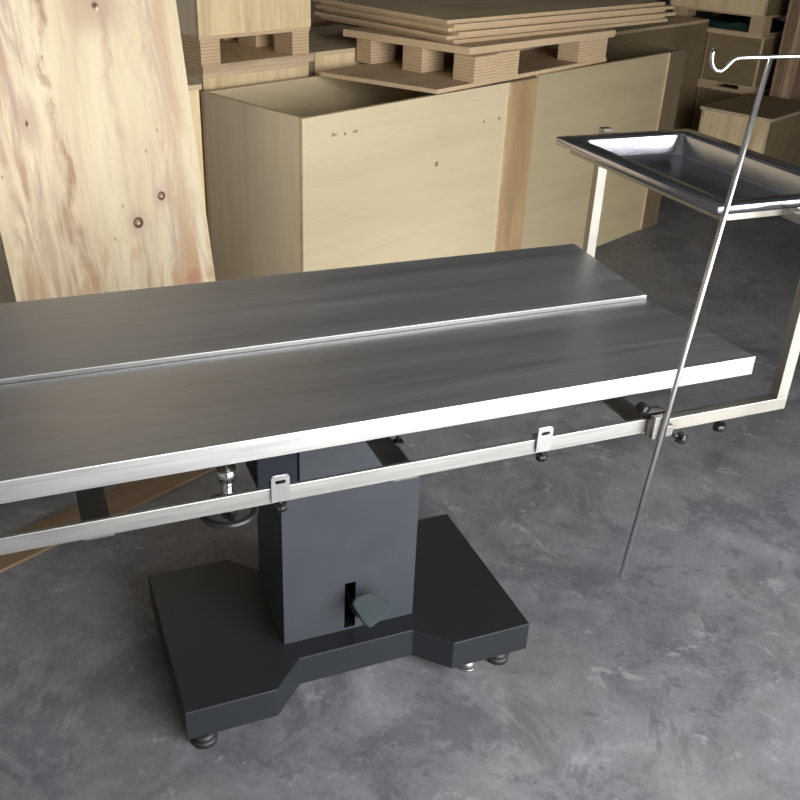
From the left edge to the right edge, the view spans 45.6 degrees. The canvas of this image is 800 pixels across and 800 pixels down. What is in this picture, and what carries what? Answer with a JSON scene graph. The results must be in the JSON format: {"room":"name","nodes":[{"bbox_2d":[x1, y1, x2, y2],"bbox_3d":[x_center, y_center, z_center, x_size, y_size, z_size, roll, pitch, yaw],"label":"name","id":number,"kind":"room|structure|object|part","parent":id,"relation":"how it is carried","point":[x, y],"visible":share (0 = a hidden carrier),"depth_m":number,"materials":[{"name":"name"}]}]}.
{"room":"warehouse","nodes":[
{"label":"warehouse","id":0,"kind":"room"},
{"bbox_2d":[0,195,799,799],"bbox_3d":[0.767,-0.397,4.401,6.900,0.100,10.200,26,36,36],"label":"floor","id":1,"kind":"structure","parent":0,"point":[677,677],"depth_m":2.42,"materials":[{"name":"concrete"}]},
{"bbox_2d":[0,80,205,303],"bbox_3d":[-1.256,-0.662,3.535,0.798,1.032,0.751,26,36,36],"label":"crate","id":2,"kind":"object","parent":1,"relation":"on","point":[6,296],"visible":0.11,"depth_m":3.30,"materials":[{"name":"beige wood"}]},
{"bbox_3d":[-1.502,-0.538,3.305,0.746,1.014,0.018,26,36,36],"label":"panel","id":3,"kind":"part","parent":2,"relation":"part of","materials":[{"name":"brown wood"}]},
{"bbox_3d":[-1.236,-1.107,3.292,0.798,0.018,0.751,26,36,36],"label":"lid","id":4,"kind":"part","parent":2,"relation":"part of","materials":[{"name":"brown wood"}]},
{"bbox_3d":[-0.978,-0.519,3.315,0.018,1.014,0.735,26,36,36],"label":"panel","id":5,"kind":"part","parent":2,"relation":"part of","materials":[{"name":"brown wood"}]},
{"bbox_2d":[0,0,215,301],"bbox_3d":[-0.969,-0.775,3.062,0.257,1.706,0.744,26,36,36],"label":"leaning board","id":6,"kind":"object","parent":1,"relation":"on","point":[101,190],"visible":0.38,"depth_m":3.04,"materials":[{"name":"brown wood"}]},
{"bbox_2d":[0,467,215,572],"bbox_3d":[-0.946,0.351,2.774,0.125,0.009,1.150,25,36,35],"label":"board","id":7,"kind":"object","parent":1,"relation":"on","point":[127,496],"visible":0.33,"depth_m":2.87,"materials":[{"name":"brown wood"}]},
{"bbox_2d":[186,62,308,230],"bbox_3d":[-0.801,-1.004,4.237,0.578,0.996,0.543,26,36,36],"label":"crate","id":8,"kind":"object","parent":1,"relation":"on","point":[222,80],"visible":0.17,"depth_m":3.81,"materials":[{"name":"beige wood"}]},
{"bbox_3d":[-0.981,-0.911,4.070,0.542,0.978,0.018,26,36,36],"label":"panel","id":9,"kind":"part","parent":8,"relation":"part of","materials":[{"name":"brown wood"}]},
{"bbox_2d":[180,26,313,74],"bbox_3d":[-0.770,-1.500,3.962,0.580,0.139,0.582,26,36,36],"label":"pallet","id":10,"kind":"object","parent":8,"relation":"on","point":[203,55],"visible":0.44,"depth_m":3.86,"materials":[{"name":"brown wood"}]},
{"bbox_2d":[176,0,310,36],"bbox_3d":[-0.750,-1.825,3.759,0.554,0.626,0.561,26,36,36],"label":"crate","id":11,"kind":"object","parent":10,"relation":"on","point":[199,18],"visible":0.71,"depth_m":3.66,"materials":[{"name":"beige wood"}]},
{"bbox_3d":[-0.936,-1.728,3.586,0.518,0.608,0.018,26,36,36],"label":"panel","id":12,"kind":"part","parent":11,"relation":"part of","materials":[{"name":"brown wood"}]},
{"bbox_3d":[-0.781,-1.433,4.003,0.578,0.018,0.543,26,36,36],"label":"lid","id":13,"kind":"part","parent":8,"relation":"part of","materials":[{"name":"brown wood"}]},
{"bbox_3d":[-0.598,-0.897,4.077,0.018,0.978,0.543,26,36,36],"label":"panel","id":14,"kind":"part","parent":8,"relation":"part of","materials":[{"name":"brown wood"}]},
{"bbox_2d":[310,1,361,27],"bbox_3d":[-0.667,-1.605,5.301,0.600,1.042,1.200,26,36,36],"label":"crate","id":15,"kind":"object","parent":1,"relation":"on","point":[316,21],"visible":0.02,"depth_m":4.96,"materials":[{"name":"brown wood"}]},
{"bbox_3d":[-0.646,-2.054,5.056,0.600,0.018,1.200,26,36,36],"label":"lid","id":16,"kind":"part","parent":15,"relation":"part of","materials":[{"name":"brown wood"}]},
{"bbox_3d":[-0.455,-1.494,5.135,0.018,1.024,1.200,26,36,36],"label":"panel","id":17,"kind":"part","parent":15,"relation":"part of","materials":[{"name":"brown wood"}]},
{"bbox_2d":[272,25,402,76],"bbox_3d":[-0.351,-1.244,4.685,0.580,1.024,0.707,26,36,36],"label":"crate","id":18,"kind":"object","parent":1,"relation":"on","point":[331,49],"visible":0.14,"depth_m":4.21,"materials":[{"name":"beige wood"}]},
{"bbox_3d":[-0.587,-1.124,4.464,0.544,1.006,0.018,26,36,36],"label":"panel","id":19,"kind":"part","parent":18,"relation":"part of","materials":[{"name":"brown wood"}]},
{"bbox_3d":[-0.330,-1.685,4.444,0.580,0.018,0.707,26,36,36],"label":"lid","id":20,"kind":"part","parent":18,"relation":"part of","materials":[{"name":"brown wood"}]},
{"bbox_3d":[-0.146,-1.136,4.524,0.018,1.006,0.707,26,36,36],"label":"panel","id":21,"kind":"part","parent":18,"relation":"part of","materials":[{"name":"brown wood"}]},
{"bbox_2d":[201,75,538,280],"bbox_3d":[-0.093,-0.878,4.120,0.588,0.944,1.370,26,36,36],"label":"crate","id":22,"kind":"object","parent":1,"relation":"on","point":[312,173],"visible":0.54,"depth_m":3.75,"materials":[{"name":"beige wood"}]},
{"bbox_3d":[-0.560,-0.660,3.682,0.540,0.944,0.018,26,36,36],"label":"panel","id":23,"kind":"part","parent":22,"relation":"part of","materials":[{"name":"brown wood"}]},
{"bbox_3d":[-0.301,-0.979,4.287,0.018,0.944,1.370,26,36,36],"label":"panel","id":24,"kind":"part","parent":22,"relation":"part of","materials":[{"name":"brown wood"}]},
{"bbox_3d":[0.105,-0.781,3.960,0.018,0.944,1.370,26,36,36],"label":"panel","id":25,"kind":"part","parent":22,"relation":"part of","materials":[{"name":"brown wood"}]},
{"bbox_3d":[0.365,-1.100,4.565,0.540,0.944,0.018,26,36,36],"label":"panel","id":26,"kind":"part","parent":22,"relation":"part of","materials":[{"name":"brown wood"}]},
{"bbox_2d":[0,244,755,748],"bbox_3d":[-0.147,0.228,2.208,1.606,0.832,0.798,-9,31,-20],"label":"table","id":27,"kind":"object","parent":1,"relation":"on","point":[313,381],"visible":0.99,"depth_m":2.05,"materials":[{"name":"metal"}]},
{"bbox_3d":[-0.211,0.186,1.675,0.024,0.020,0.024,-9,31,-20],"label":"knob","id":28,"kind":"part","parent":27,"relation":"part of","materials":[{"name":"black plastic"}]},
{"bbox_3d":[-0.206,-0.207,2.183,1.606,0.050,0.345,-9,31,-20],"label":"tabletop panel","id":29,"kind":"part","parent":27,"relation":"part of","materials":[{"name":"metal"}]},
{"bbox_3d":[-0.095,0.145,1.713,1.376,0.032,0.008,-9,31,-20],"label":"rail","id":30,"kind":"part","parent":27,"relation":"part of","materials":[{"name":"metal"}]},
{"bbox_3d":[-0.116,0.471,2.229,0.012,0.012,0.108,-9,31,-20],"label":"pedal arm","id":31,"kind":"part","parent":27,"relation":"part of","materials":[{"name":"black metal"}]},
{"bbox_3d":[-0.068,-0.037,1.888,1.606,0.054,0.384,-9,31,-20],"label":"tabletop panel","id":32,"kind":"part","parent":27,"relation":"part of","materials":[{"name":"metal"}]},
{"bbox_3d":[0.276,0.108,1.858,0.024,0.020,0.024,-9,31,-20],"label":"knob","id":33,"kind":"part","parent":27,"relation":"part of","materials":[{"name":"black plastic"}]},
{"bbox_2d":[570,127,799,431],"bbox_3d":[0.618,-0.326,2.259,0.458,0.452,0.802,-9,31,-20],"label":"holder","id":34,"kind":"object","parent":27,"relation":"attached to","point":[777,398],"visible":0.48,"depth_m":2.01,"materials":[{"name":"metal"}]},
{"bbox_3d":[0.536,-0.493,2.122,0.014,0.020,0.577,-9,30,-20],"label":"tray rail","id":35,"kind":"part","parent":34,"relation":"part of","materials":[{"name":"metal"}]},
{"bbox_2d":[556,129,799,220],"bbox_3d":[0.685,-0.518,2.177,0.402,0.054,0.620,-9,30,-20],"label":"tray","id":36,"kind":"object","parent":34,"relation":"on","point":[696,168],"visible":0.82,"depth_m":2.23,"materials":[{"name":"metal"}]},
{"bbox_3d":[0.678,0.050,2.018,0.026,0.028,0.026,-9,31,-20],"label":"knob","id":37,"kind":"part","parent":34,"relation":"part of","materials":[{"name":"black plastic"}]},
{"bbox_3d":[0.791,-0.391,1.949,0.307,0.020,0.014,-9,30,-20],"label":"tray rail","id":38,"kind":"part","parent":34,"relation":"part of","materials":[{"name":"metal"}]},
{"bbox_2d":[618,47,799,578],"bbox_3d":[0.599,-0.111,1.855,0.245,1.098,0.066,-3,29,-10],"label":"pole","id":39,"kind":"object","parent":27,"relation":"attached to","point":[657,427],"visible":0.99,"depth_m":1.82,"materials":[{"name":"metal"}]},
{"bbox_3d":[0.488,0.016,1.910,0.029,0.029,0.024,-9,31,-20],"label":"knob","id":40,"kind":"part","parent":39,"relation":"part of","materials":[{"name":"black plastic"}]},
{"bbox_3d":[0.565,0.077,1.932,0.036,0.029,0.026,0,29,-4],"label":"knob","id":41,"kind":"part","parent":39,"relation":"part of","materials":[{"name":"black plastic"}]},
{"bbox_2d":[521,38,686,248],"bbox_3d":[0.836,-1.323,5.005,0.588,0.952,1.314,26,36,36],"label":"crate","id":42,"kind":"object","parent":1,"relation":"on","point":[637,87],"visible":0.49,"depth_m":4.73,"materials":[{"name":"beige wood"}]},
{"bbox_2d":[318,27,615,93],"bbox_3d":[0.295,-1.574,4.271,0.695,0.147,1.419,26,36,36],"label":"pallet","id":43,"kind":"object","parent":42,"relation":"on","point":[426,65],"visible":0.89,"depth_m":4.04,"materials":[{"name":"beige wood"}]},
{"bbox_2d":[321,16,667,43],"bbox_3d":[0.501,-1.866,4.654,1.586,0.015,0.860,-23,38,-38],"label":"plywood sheet","id":44,"kind":"object","parent":43,"relation":"on","point":[562,30],"visible":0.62,"depth_m":4.23,"materials":[{"name":"brown wood"}]},
{"bbox_2d":[314,11,664,39],"bbox_3d":[0.479,-1.882,4.648,1.601,0.015,0.860,-23,37,-38],"label":"plywood sheet","id":45,"kind":"object","parent":44,"relation":"on","point":[319,13],"visible":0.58,"depth_m":4.17,"materials":[{"name":"brown wood"}]},
{"bbox_2d":[325,9,675,35],"bbox_3d":[0.531,-1.894,4.644,1.600,0.015,0.860,-22,37,-38],"label":"plywood sheet","id":46,"kind":"object","parent":45,"relation":"on","point":[666,13],"visible":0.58,"depth_m":4.24,"materials":[{"name":"brown wood"}]},
{"bbox_2d":[316,4,664,31],"bbox_3d":[0.481,-1.907,4.631,1.583,0.015,0.860,-22,37,-38],"label":"plywood sheet","id":47,"kind":"object","parent":46,"relation":"on","point":[441,28],"visible":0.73,"depth_m":4.18,"materials":[{"name":"brown wood"}]},
{"bbox_2d":[321,2,673,28],"bbox_3d":[0.515,-1.919,4.624,1.613,0.015,0.860,-22,37,-38],"label":"plywood sheet","id":48,"kind":"object","parent":47,"relation":"on","point":[661,7],"visible":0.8,"depth_m":4.21,"materials":[{"name":"brown wood"}]},
{"bbox_2d":[313,0,664,23],"bbox_3d":[0.474,-1.935,4.618,1.605,0.015,0.860,-23,38,-38],"label":"plywood sheet","id":49,"kind":"object","parent":48,"relation":"on","point":[440,11],"visible":1,"depth_m":4.30,"materials":[{"name":"brown wood"}]},
{"bbox_3d":[0.628,-1.424,5.172,0.018,0.952,1.314,26,36,36],"label":"panel","id":50,"kind":"part","parent":42,"relation":"part of","materials":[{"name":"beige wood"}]},
{"bbox_3d":[1.275,-1.536,5.431,0.540,0.952,0.018,26,36,36],"label":"panel","id":51,"kind":"part","parent":42,"relation":"part of","materials":[{"name":"beige wood"}]},
{"bbox_2d":[605,15,708,129],"bbox_3d":[1.111,-1.919,6.134,0.590,0.937,2.205,26,36,36],"label":"crate","id":52,"kind":"object","parent":1,"relation":"on","point":[687,33],"visible":0.13,"depth_m":6.38,"materials":[{"name":"beige wood"}]},
{"bbox_3d":[1.130,-2.322,5.914,0.590,0.018,2.205,26,36,36],"label":"lid","id":53,"kind":"part","parent":52,"relation":"part of","materials":[{"name":"brown wood"}]},
{"bbox_2d":[689,84,769,131],"bbox_3d":[2.386,-2.098,7.017,0.693,0.509,0.762,26,36,36],"label":"crate","id":54,"kind":"object","parent":1,"relation":"on","point":[705,94],"visible":0.08,"depth_m":6.67,"materials":[{"name":"beige wood"}]},
{"bbox_3d":[2.139,-1.973,6.786,0.657,0.491,0.018,26,36,36],"label":"panel","id":55,"kind":"part","parent":54,"relation":"part of","materials":[{"name":"beige wood"}]},
{"bbox_3d":[2.400,-2.316,6.903,0.693,0.018,0.750,26,36,36],"label":"lid","id":56,"kind":"part","parent":54,"relation":"part of","materials":[{"name":"brown wood"}]},
{"bbox_2d":[698,78,771,92],"bbox_3d":[2.398,-2.338,6.886,0.685,0.038,0.740,26,36,36],"label":"pallet","id":57,"kind":"object","parent":54,"relation":"on","point":[700,81],"visible":0.25,"depth_m":6.60,"materials":[{"name":"beige wood"}]},
{"bbox_2d":[699,29,782,87],"bbox_3d":[2.401,-2.495,6.796,0.693,0.323,0.752,26,36,36],"label":"crate","id":58,"kind":"object","parent":57,"relation":"on","point":[728,45],"visible":0.3,"depth_m":6.46,"materials":[{"name":"beige wood"}]},
{"bbox_2d":[673,5,786,35],"bbox_3d":[2.402,-2.698,6.703,0.680,0.123,0.740,26,36,36],"label":"pallet","id":59,"kind":"object","parent":58,"relation":"on","point":[759,25],"visible":0.34,"depth_m":6.38,"materials":[{"name":"brown wood"}]},
{"bbox_2d":[670,0,789,15],"bbox_3d":[2.405,-3.038,6.530,0.698,0.639,0.740,26,36,36],"label":"crate","id":60,"kind":"object","parent":59,"relation":"on","point":[751,7],"visible":0.96,"depth_m":6.35,"materials":[{"name":"beige wood"}]},
{"bbox_3d":[2.653,-2.910,6.335,0.018,0.621,0.740,26,36,36],"label":"panel","id":61,"kind":"part","parent":60,"relation":"part of","materials":[{"name":"beige wood"}]},
{"bbox_2d":[693,13,784,30],"bbox_3d":[2.391,-2.668,6.691,0.450,0.057,0.550,26,36,36],"label":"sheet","id":62,"kind":"object","parent":59,"relation":"in","point":[730,21],"visible":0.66,"depth_m":6.58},
{"bbox_3d":[2.157,-2.372,6.569,0.657,0.305,0.018,26,36,36],"label":"panel","id":63,"kind":"part","parent":58,"relation":"part of","materials":[{"name":"beige wood"}]},
{"bbox_3d":[2.411,-2.631,6.727,0.693,0.018,0.740,26,36,36],"label":"lid","id":64,"kind":"part","parent":58,"relation":"part of","materials":[{"name":"brown wood"}]},
{"bbox_3d":[2.650,-2.369,6.606,0.018,0.305,0.740,26,36,36],"label":"panel","id":65,"kind":"part","parent":58,"relation":"part of","materials":[{"name":"beige wood"}]},
{"bbox_2d":[698,93,799,166],"bbox_3d":[2.294,-1.656,6.197,0.473,0.512,0.719,26,36,36],"label":"crate","id":66,"kind":"object","parent":1,"relation":"on","point":[775,133],"visible":0.43,"depth_m":5.94,"materials":[{"name":"beige wood"}]},
{"bbox_3d":[2.137,-1.725,6.328,0.018,0.494,0.695,26,36,36],"label":"panel","id":67,"kind":"part","parent":66,"relation":"part of","materials":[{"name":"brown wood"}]},
{"bbox_3d":[2.062,-1.538,5.980,0.413,0.494,0.018,26,36,36],"label":"panel","id":68,"kind":"part","parent":66,"relation":"part of","materials":[{"name":"brown wood"}]},
{"bbox_3d":[2.304,-1.873,6.079,0.473,0.018,0.719,26,36,36],"label":"lid","id":69,"kind":"part","parent":66,"relation":"part of","materials":[{"name":"beige wood"}]},
{"bbox_3d":[2.451,-1.572,6.075,0.018,0.494,0.695,26,36,36],"label":"panel","id":70,"kind":"part","parent":66,"relation":"part of","materials":[{"name":"beige wood"}]},
{"bbox_2d":[769,0,793,96],"bbox_3d":[2.694,-2.456,6.402,0.021,1.750,0.550,26,36,36],"label":"board","id":71,"kind":"object","parent":1,"relation":"on","point":[791,1],"visible":0.09,"depth_m":6.24,"materials":[{"name":"brown wood"}]},
{"bbox_2d":[773,0,798,96],"bbox_3d":[2.719,-2.448,6.390,0.030,1.750,0.550,26,36,36],"label":"board","id":72,"kind":"object","parent":1,"relation":"on","point":[795,3],"visible":0.09,"depth_m":6.23,"materials":[{"name":"beige wood"}]},
{"bbox_2d":[777,0,799,97],"bbox_3d":[2.734,-2.437,6.370,0.019,1.750,0.550,26,36,36],"label":"board","id":73,"kind":"object","parent":1,"relation":"on","point":[798,6],"visible":0.09,"depth_m":6.21,"materials":[{"name":"brown wood"}]},
{"bbox_2d":[780,13,799,98],"bbox_3d":[2.759,-2.428,6.357,0.034,1.750,0.550,26,36,36],"label":"board","id":74,"kind":"object","parent":1,"relation":"on","point":[797,32],"visible":0.11,"depth_m":6.25,"materials":[{"name":"brown wood"}]},
{"bbox_2d":[785,37,799,100],"bbox_3d":[2.781,-2.414,6.332,0.030,1.750,0.550,26,36,36],"label":"board","id":75,"kind":"object","parent":1,"relation":"on","point":[793,91],"visible":0.07,"depth_m":6.29,"materials":[{"name":"brown wood"}]},
{"bbox_2d":[654,0,785,21],"bbox_3d":[4.276,-3.952,6.611,6.500,4.300,0.200,26,36,36],"label":"wall","id":76,"kind":"structure","parent":0,"point":[699,13],"depth_m":8.41,"materials":[{"name":"paint"}]}
]}

